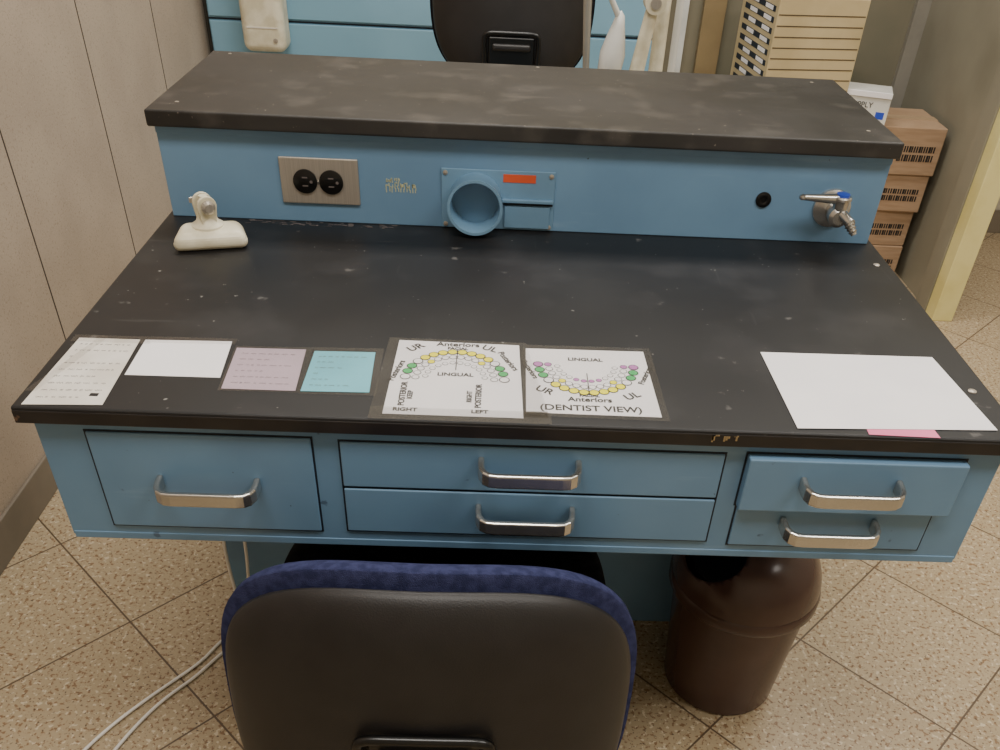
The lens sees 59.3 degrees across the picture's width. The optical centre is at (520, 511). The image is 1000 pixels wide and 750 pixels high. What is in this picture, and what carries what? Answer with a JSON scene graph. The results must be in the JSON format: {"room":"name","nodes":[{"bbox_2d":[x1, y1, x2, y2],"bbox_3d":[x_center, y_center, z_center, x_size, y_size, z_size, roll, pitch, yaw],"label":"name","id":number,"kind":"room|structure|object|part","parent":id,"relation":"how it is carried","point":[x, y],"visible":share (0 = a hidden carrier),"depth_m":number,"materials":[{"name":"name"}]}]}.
{"room":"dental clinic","nodes":[
{"label":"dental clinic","id":0,"kind":"room"},
{"bbox_2d":[0,0,213,515],"bbox_3d":[-1.036,-0.724,0.665,0.100,2.700,5.000,2,39,-2],"label":"wall","id":1,"kind":"structure","parent":0,"point":[52,128],"depth_m":2.00,"materials":[{"name":"beige paint"}]},
{"bbox_2d":[0,454,57,575],"bbox_3d":[-1.039,0.288,1.490,0.008,0.090,4.800,2,39,-2],"label":"baseboard","id":2,"kind":"structure","parent":1,"relation":"attached to","point":[21,514],"depth_m":1.84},
{"bbox_2d":[0,130,65,339],"bbox_3d":[-0.988,-1.282,1.282,0.002,2.610,0.004,2,39,-2],"label":"seam","id":3,"kind":"object","parent":1,"relation":"attached to","point":[0,130],"depth_m":1.85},
{"bbox_2d":[74,0,135,254],"bbox_3d":[-0.991,-1.585,1.654,0.002,2.610,0.004,2,39,-2],"label":"seam","id":4,"kind":"object","parent":1,"relation":"attached to","point":[74,0],"depth_m":2.16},
{"bbox_2d":[149,0,166,87],"bbox_3d":[-0.993,-1.889,2.026,0.002,2.610,0.004,2,39,-2],"label":"seam","id":5,"kind":"object","parent":1,"relation":"attached to","point":[149,0],"depth_m":2.48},
{"bbox_2d":[0,233,999,749],"bbox_3d":[0.696,0.415,1.605,3.690,0.100,5.000,2,39,-2],"label":"floor","id":6,"kind":"structure","parent":0,"point":[891,655],"depth_m":1.66,"materials":[{"name":"tile"}]},
{"bbox_2d":[83,541,249,749],"bbox_3d":[-0.646,0.236,1.374,0.095,0.350,0.645,16,41,15],"label":"power cord","id":7,"kind":"object","parent":6,"relation":"on","point":[215,646],"visible":0.62,"depth_m":1.56,"materials":[{"name":"plastic"}]},
{"bbox_2d":[221,543,636,749],"bbox_3d":[-0.108,0.200,1.212,0.497,0.660,0.550,2,39,-2],"label":"office chair","id":8,"kind":"object","parent":6,"relation":"on","point":[330,646],"visible":0.94,"depth_m":0.90,"materials":[{"name":"black plastic"}]},
{"bbox_3d":[-0.102,0.270,0.942,0.120,0.070,0.022,2,39,-2],"label":"recess panel","id":9,"kind":"part","parent":8,"relation":"part of","materials":[{"name":"black plastic"}]},
{"bbox_2d":[284,543,605,585],"bbox_3d":[-0.105,0.125,1.177,0.450,0.070,0.430,2,39,-2],"label":"seat cushion","id":10,"kind":"object","parent":8,"relation":"on","point":[588,564],"depth_m":1.20,"materials":[{"name":"fabric"}]},
{"bbox_2d":[206,0,652,70],"bbox_3d":[-0.289,-1.476,3.026,1.445,0.950,0.178,2,39,-2],"label":"desk","id":11,"kind":"object","parent":6,"relation":"on","point":[385,29],"visible":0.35,"depth_m":2.84,"materials":[{"name":"paint"}]},
{"bbox_2d":[239,0,289,51],"bbox_3d":[-0.802,-1.629,2.715,0.134,0.365,0.106,2,39,-2],"label":"dispenser","id":12,"kind":"object","parent":11,"relation":"attached to","point":[265,24],"visible":1,"depth_m":2.75,"materials":[{"name":"plastic"}]},
{"bbox_3d":[-0.277,-1.676,2.753,1.430,0.275,0.008,2,39,-2],"label":"door panel","id":13,"kind":"part","parent":11,"relation":"part of","materials":[{"name":"blue paint"}]},
{"bbox_2d":[11,51,999,620],"bbox_3d":[-0.005,-0.133,1.440,1.082,0.897,0.918,2,39,-2],"label":"workbench","id":14,"kind":"object","parent":6,"relation":"on","point":[659,245],"depth_m":1.13,"materials":[{"name":"blue paint"}]},
{"bbox_2d":[22,338,139,404],"bbox_3d":[-0.479,-0.159,0.975,0.098,0.001,0.153,2,39,-2],"label":"sheet","id":15,"kind":"object","parent":14,"relation":"on","point":[88,371],"visible":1,"depth_m":0.97,"materials":[{"name":"paper"}]},
{"bbox_2d":[125,340,231,377],"bbox_3d":[-0.386,-0.178,1.005,0.107,0.001,0.090,2,39,-2],"label":"card","id":16,"kind":"object","parent":14,"relation":"on","point":[178,358],"visible":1,"depth_m":1.00,"materials":[{"name":"white paper"}]},
{"bbox_3d":[-0.349,-0.032,0.986,0.240,0.131,0.004,2,39,-2],"label":"drawer","id":17,"kind":"part","parent":14,"relation":"part of","materials":[{"name":"blue paint"}]},
{"bbox_3d":[-0.347,-0.022,0.970,0.114,0.020,0.034,2,39,-2],"label":"pull handle","id":18,"kind":"part","parent":14,"relation":"part of","materials":[{"name":"silver metal"}]},
{"bbox_3d":[-0.430,-0.419,1.211,0.019,0.018,0.008,-22,45,-27],"label":"knob","id":19,"kind":"part","parent":14,"relation":"part of","materials":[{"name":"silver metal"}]},
{"bbox_3d":[-0.438,-0.410,1.233,0.100,0.068,0.060,-8,40,-13],"label":"lamp clamp bracket","id":20,"kind":"part","parent":14,"relation":"part of","materials":[{"name":"white plastic"}]},
{"bbox_2d":[221,348,305,390],"bbox_3d":[-0.286,-0.162,0.992,0.093,0.001,0.101,2,39,-2],"label":"sticky note","id":21,"kind":"object","parent":14,"relation":"on","point":[250,368],"visible":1,"depth_m":0.99,"materials":[{"name":"pink paper"}]},
{"bbox_2d":[278,156,360,204],"bbox_3d":[-0.295,-0.485,1.291,0.115,0.067,0.007,2,39,-2],"label":"duplex electrical outlet","id":22,"kind":"object","parent":14,"relation":"attached to","point":[303,179],"visible":1,"depth_m":1.29,"materials":[{"name":"stainless steel"},{"name":"black plastic"}]},
{"bbox_2d":[293,169,316,193],"bbox_3d":[-0.316,-0.484,1.289,0.035,0.035,0.003,2,39,-2],"label":"receptacle","id":23,"kind":"object","parent":22,"relation":"attached to","point":[304,180],"depth_m":1.29,"materials":[{"name":"black plastic"}]},
{"bbox_2d":[319,170,342,194],"bbox_3d":[-0.278,-0.483,1.290,0.035,0.035,0.003,2,39,-2],"label":"receptacle","id":24,"kind":"object","parent":22,"relation":"attached to","point":[330,181],"depth_m":1.29,"materials":[{"name":"black plastic"}]},
{"bbox_2d":[300,351,374,392],"bbox_3d":[-0.200,-0.160,0.996,0.084,0.001,0.106,2,39,-2],"label":"sticky note","id":25,"kind":"object","parent":14,"relation":"on","point":[328,371],"visible":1,"depth_m":0.99,"materials":[{"name":"blue paper"}]},
{"bbox_2d":[382,340,522,417],"bbox_3d":[-0.064,-0.150,0.994,0.194,0.002,0.178,2,39,-2],"label":"chart","id":26,"kind":"object","parent":14,"relation":"on","point":[428,377],"visible":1,"depth_m":0.99,"materials":[{"name":"white paper"}]},
{"bbox_2d":[441,168,555,235],"bbox_3d":[-0.033,-0.452,1.296,0.168,0.088,0.043,2,39,-2],"label":"panel","id":27,"kind":"object","parent":14,"relation":"on","point":[476,202],"visible":1,"depth_m":1.30,"materials":[{"name":"blue paint"}]},
{"bbox_2d":[11,210,999,443],"bbox_3d":[0.007,-0.362,1.276,1.082,0.021,0.881,2,39,-2],"label":"countertop","id":28,"kind":"structure","parent":14,"relation":"on","point":[701,312],"depth_m":1.13,"materials":[{"name":"black laminate"}]},
{"bbox_2d":[144,51,903,158],"bbox_3d":[0.012,-0.646,1.380,1.071,0.023,0.364,2,39,-2],"label":"shelf","id":29,"kind":"object","parent":14,"relation":"attached to","point":[227,93],"depth_m":1.30,"materials":[{"name":"black stone"}]},
{"bbox_3d":[0.006,0.010,0.999,0.114,0.020,0.034,2,39,-2],"label":"pull handle","id":30,"kind":"part","parent":14,"relation":"part of","materials":[{"name":"silver metal"}]},
{"bbox_3d":[0.011,0.004,1.018,0.422,0.062,0.004,2,39,-2],"label":"drawer","id":31,"kind":"part","parent":14,"relation":"part of","materials":[{"name":"blue paint"}]},
{"bbox_3d":[0.011,-0.041,0.957,0.114,0.020,0.034,2,39,-2],"label":"pull handle","id":32,"kind":"part","parent":14,"relation":"part of","materials":[{"name":"silver metal"}]},
{"bbox_3d":[0.014,-0.046,0.977,0.422,0.060,0.004,2,39,-2],"label":"drawer","id":33,"kind":"part","parent":14,"relation":"part of","materials":[{"name":"blue paint"}]},
{"bbox_2d":[521,348,661,417],"bbox_3d":[0.081,-0.148,1.001,0.161,0.002,0.162,2,39,-2],"label":"chart","id":34,"kind":"object","parent":14,"relation":"on","point":[558,381],"visible":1,"depth_m":1.00,"materials":[{"name":"white paper"}]},
{"bbox_2d":[756,192,770,207],"bbox_3d":[0.364,-0.466,1.314,0.023,0.023,0.003,2,39,-2],"label":"grommet","id":35,"kind":"object","parent":14,"relation":"attached to","point":[763,199],"visible":1,"depth_m":1.31,"materials":[{"name":"black plastic"}]},
{"bbox_2d":[799,188,856,235],"bbox_3d":[0.451,-0.439,1.295,0.094,0.063,0.067,2,39,-2],"label":"gas valve","id":36,"kind":"object","parent":14,"relation":"attached to","point":[830,208],"visible":1,"depth_m":1.28,"materials":[{"name":"silver metal"}]},
{"bbox_3d":[0.439,-0.456,1.280,0.055,0.016,0.016,2,39,-2],"label":"lever","id":37,"kind":"part","parent":36,"relation":"part of","materials":[{"name":"silver metal"}]},
{"bbox_3d":[0.476,-0.430,1.286,0.017,0.023,0.031,-13,42,-19],"label":"outlet arm","id":38,"kind":"part","parent":36,"relation":"part of","materials":[{"name":"silver metal"}]},
{"bbox_3d":[0.363,0.020,1.033,0.229,0.057,0.004,2,39,-2],"label":"drawer","id":39,"kind":"part","parent":14,"relation":"part of","materials":[{"name":"blue paint"}]},
{"bbox_3d":[0.359,0.025,1.013,0.114,0.020,0.034,2,39,-2],"label":"pull handle","id":40,"kind":"part","parent":14,"relation":"part of","materials":[{"name":"silver metal"}]},
{"bbox_3d":[0.366,-0.019,0.964,0.114,0.020,0.034,2,39,-2],"label":"pull handle","id":41,"kind":"part","parent":14,"relation":"part of","materials":[{"name":"silver metal"}]},
{"bbox_3d":[0.371,-0.029,0.987,0.244,0.072,0.014,2,39,-2],"label":"drawer","id":42,"kind":"part","parent":14,"relation":"part of","materials":[{"name":"blue paint"}]},
{"bbox_2d":[760,352,996,429],"bbox_3d":[0.407,-0.139,1.013,0.227,0.001,0.169,2,39,-2],"label":"paper","id":43,"kind":"object","parent":14,"relation":"on","point":[819,391],"visible":1,"depth_m":1.01,"materials":[{"name":"white paper"}]},
{"bbox_2d":[867,429,939,437],"bbox_3d":[0.413,-0.096,0.962,0.077,0.001,0.052,2,39,-2],"label":"sticky note","id":44,"kind":"object","parent":14,"relation":"on","point":[888,432],"visible":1,"depth_m":0.95,"materials":[{"name":"pink paper"}]},
{"bbox_2d":[430,0,595,67],"bbox_3d":[-0.022,-1.212,2.618,0.494,1.080,0.570,-3,40,-7],"label":"office chair","id":45,"kind":"object","parent":6,"relation":"on","point":[512,32],"visible":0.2,"depth_m":2.27,"materials":[{"name":"black plastic"}]},
{"bbox_3d":[-0.024,-1.198,2.292,0.120,0.070,0.022,2,39,-2],"label":"recess panel","id":46,"kind":"part","parent":45,"relation":"part of","materials":[{"name":"black plastic"}]},
{"bbox_3d":[-0.023,-1.202,2.277,0.100,0.018,0.024,2,39,-2],"label":"adjust lever","id":47,"kind":"part","parent":45,"relation":"part of","materials":[{"name":"black plastic"}]},
{"bbox_2d":[583,0,683,71],"bbox_3d":[0.322,-0.934,2.245,0.339,1.150,0.339,19,42,18],"label":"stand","id":48,"kind":"object","parent":6,"relation":"on","point":[655,22],"visible":0.16,"depth_m":2.05,"materials":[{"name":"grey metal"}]},
{"bbox_3d":[0.280,-1.073,2.073,0.067,0.225,0.040,2,39,-2],"label":"drop arm","id":49,"kind":"part","parent":48,"relation":"part of","materials":[{"name":"beige plastic"}]},
{"bbox_2d":[674,0,689,71],"bbox_3d":[0.566,-2.000,2.699,0.030,2.250,0.048,2,39,-2],"label":"mullion","id":50,"kind":"object","parent":6,"relation":"on","point":[686,2],"visible":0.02,"depth_m":2.98,"materials":[{"name":"white plastic"}]},
{"bbox_2d":[693,0,727,73],"bbox_3d":[0.668,-1.997,2.702,0.075,2.250,0.048,2,39,-2],"label":"mullion","id":51,"kind":"object","parent":6,"relation":"on","point":[713,11],"visible":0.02,"depth_m":2.98,"materials":[{"name":"brown wood"}]},
{"bbox_2d":[664,554,821,714],"bbox_3d":[0.376,0.164,1.527,0.251,0.361,0.251,2,39,-2],"label":"trash can","id":52,"kind":"object","parent":6,"relation":"on","point":[735,621],"visible":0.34,"depth_m":1.43,"materials":[{"name":"brown plastic"}]},
{"bbox_3d":[0.382,0.066,1.448,0.246,0.108,0.246,2,39,-2],"label":"dome lid","id":53,"kind":"part","parent":52,"relation":"part of","materials":[{"name":"brown plastic"}]},
{"bbox_2d":[730,0,870,91],"bbox_3d":[0.835,-1.229,2.884,0.274,0.846,0.301,-3,40,-7],"label":"box stack","id":54,"kind":"object","parent":6,"relation":"on","point":[810,39],"visible":0.34,"depth_m":2.59,"materials":[{"name":"beige cardboard"}]},
{"bbox_2d":[873,245,902,271],"bbox_3d":[1.156,-0.935,3.120,0.303,0.121,0.231,3,39,0],"label":"cardboard box","id":55,"kind":"object","parent":6,"relation":"on","point":[890,254],"visible":0.07,"depth_m":3.01,"materials":[{"name":"brown cardboard"}]},
{"bbox_2d":[868,210,913,245],"bbox_3d":[1.157,-1.029,3.043,0.304,0.121,0.231,1,39,-3],"label":"cardboard box","id":56,"kind":"object","parent":55,"relation":"on","point":[888,227],"visible":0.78,"depth_m":2.96,"materials":[{"name":"brown cardboard"}]},
{"bbox_2d":[877,174,928,211],"bbox_3d":[1.172,-1.116,2.960,0.304,0.121,0.231,3,39,0],"label":"cardboard box","id":57,"kind":"object","parent":56,"relation":"on","point":[901,193],"visible":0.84,"depth_m":2.87,"materials":[{"name":"brown cardboard"}]},
{"bbox_2d":[884,108,947,175],"bbox_3d":[1.175,-1.213,2.868,0.318,0.146,0.231,2,39,-1],"label":"cardboard box","id":58,"kind":"object","parent":57,"relation":"on","point":[923,137],"visible":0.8,"depth_m":2.78,"materials":[{"name":"brown cardboard"}]},
{"bbox_2d":[847,82,892,124],"bbox_3d":[1.074,-1.268,2.736,0.140,0.097,0.105,13,40,11],"label":"box","id":59,"kind":"object","parent":58,"relation":"on","point":[876,99],"visible":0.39,"depth_m":2.69,"materials":[{"name":"cardboard"}]},
{"bbox_2d":[875,112,883,119],"bbox_3d":[1.105,-1.216,2.702,0.025,0.020,0.001,13,40,11],"label":"print","id":60,"kind":"object","parent":59,"relation":"attached to","point":[878,115],"depth_m":2.70},
{"bbox_2d":[889,0,932,107],"bbox_3d":[1.365,-1.975,2.724,0.050,2.250,0.048,2,39,-2],"label":"mullion","id":61,"kind":"object","parent":6,"relation":"on","point":[921,9],"visible":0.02,"depth_m":3.02,"materials":[{"name":"grey metal"}]},
{"bbox_2d":[916,62,999,320],"bbox_3d":[1.407,-1.510,2.195,0.072,2.200,0.140,2,39,-2],"label":"door frame","id":62,"kind":"structure","parent":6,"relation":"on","point":[982,199],"depth_m":2.66,"materials":[{"name":"yellow paint"}]},
{"bbox_3d":[1.391,-1.529,2.218,0.042,2.200,0.080,2,39,-2],"label":"inner strip","id":63,"kind":"part","parent":62,"relation":"part of","materials":[{"name":"beige paint"}]},
{"bbox_3d":[0.888,-1.149,3.396,0.910,0.080,0.046,2,39,-2],"label":"sill","id":64,"kind":"structure","parent":6,"relation":"on","visible":0},
{"bbox_2d":[662,0,676,71],"bbox_3d":[0.511,-1.627,3.010,0.016,0.218,0.010,2,39,-2],"label":"glass","id":65,"kind":"object","parent":64,"relation":"on","point":[673,6],"depth_m":3.00,"materials":[{"name":"beige"}]},
{"bbox_2d":[680,0,703,72],"bbox_3d":[0.587,-1.626,3.011,0.046,0.223,0.010,2,39,-2],"label":"glass","id":66,"kind":"object","parent":64,"relation":"on","point":[695,6],"depth_m":3.00,"materials":[{"name":"beige"}]},
{"bbox_2d":[715,0,742,74],"bbox_3d":[0.716,-1.624,3.013,0.052,0.228,0.010,2,39,-2],"label":"glass","id":67,"kind":"object","parent":64,"relation":"on","point":[734,7],"depth_m":3.01,"materials":[{"name":"beige"}]},
{"bbox_2d":[850,0,915,85],"bbox_3d":[1.244,-1.614,3.026,0.150,0.265,0.010,2,39,-2],"label":"glass","id":68,"kind":"object","parent":64,"relation":"on","point":[882,39],"depth_m":3.02,"materials":[{"name":"beige"}]},
{"bbox_2d":[995,198,999,209],"bbox_3d":[0.745,-2.217,2.621,3.690,2.700,0.100,2,39,-2],"label":"wall","id":69,"kind":"structure","parent":0,"point":[998,203],"depth_m":3.41,"materials":[{"name":"beige paint"}]},
{"bbox_2d":[895,0,999,296],"bbox_3d":[1.396,-1.746,2.485,0.020,2.200,0.608,2,39,-2],"label":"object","id":70,"kind":"structure","parent":69,"relation":"in","point":[957,60],"depth_m":2.80,"materials":[{"name":"beige paint"}]},
{"bbox_2d":[986,210,999,232],"bbox_3d":[1.907,-1.134,3.441,1.050,0.090,0.008,2,39,-2],"label":"baseboard","id":71,"kind":"structure","parent":69,"relation":"attached to","point":[994,226],"depth_m":3.44,"materials":[{"name":"beige"}]}
]}

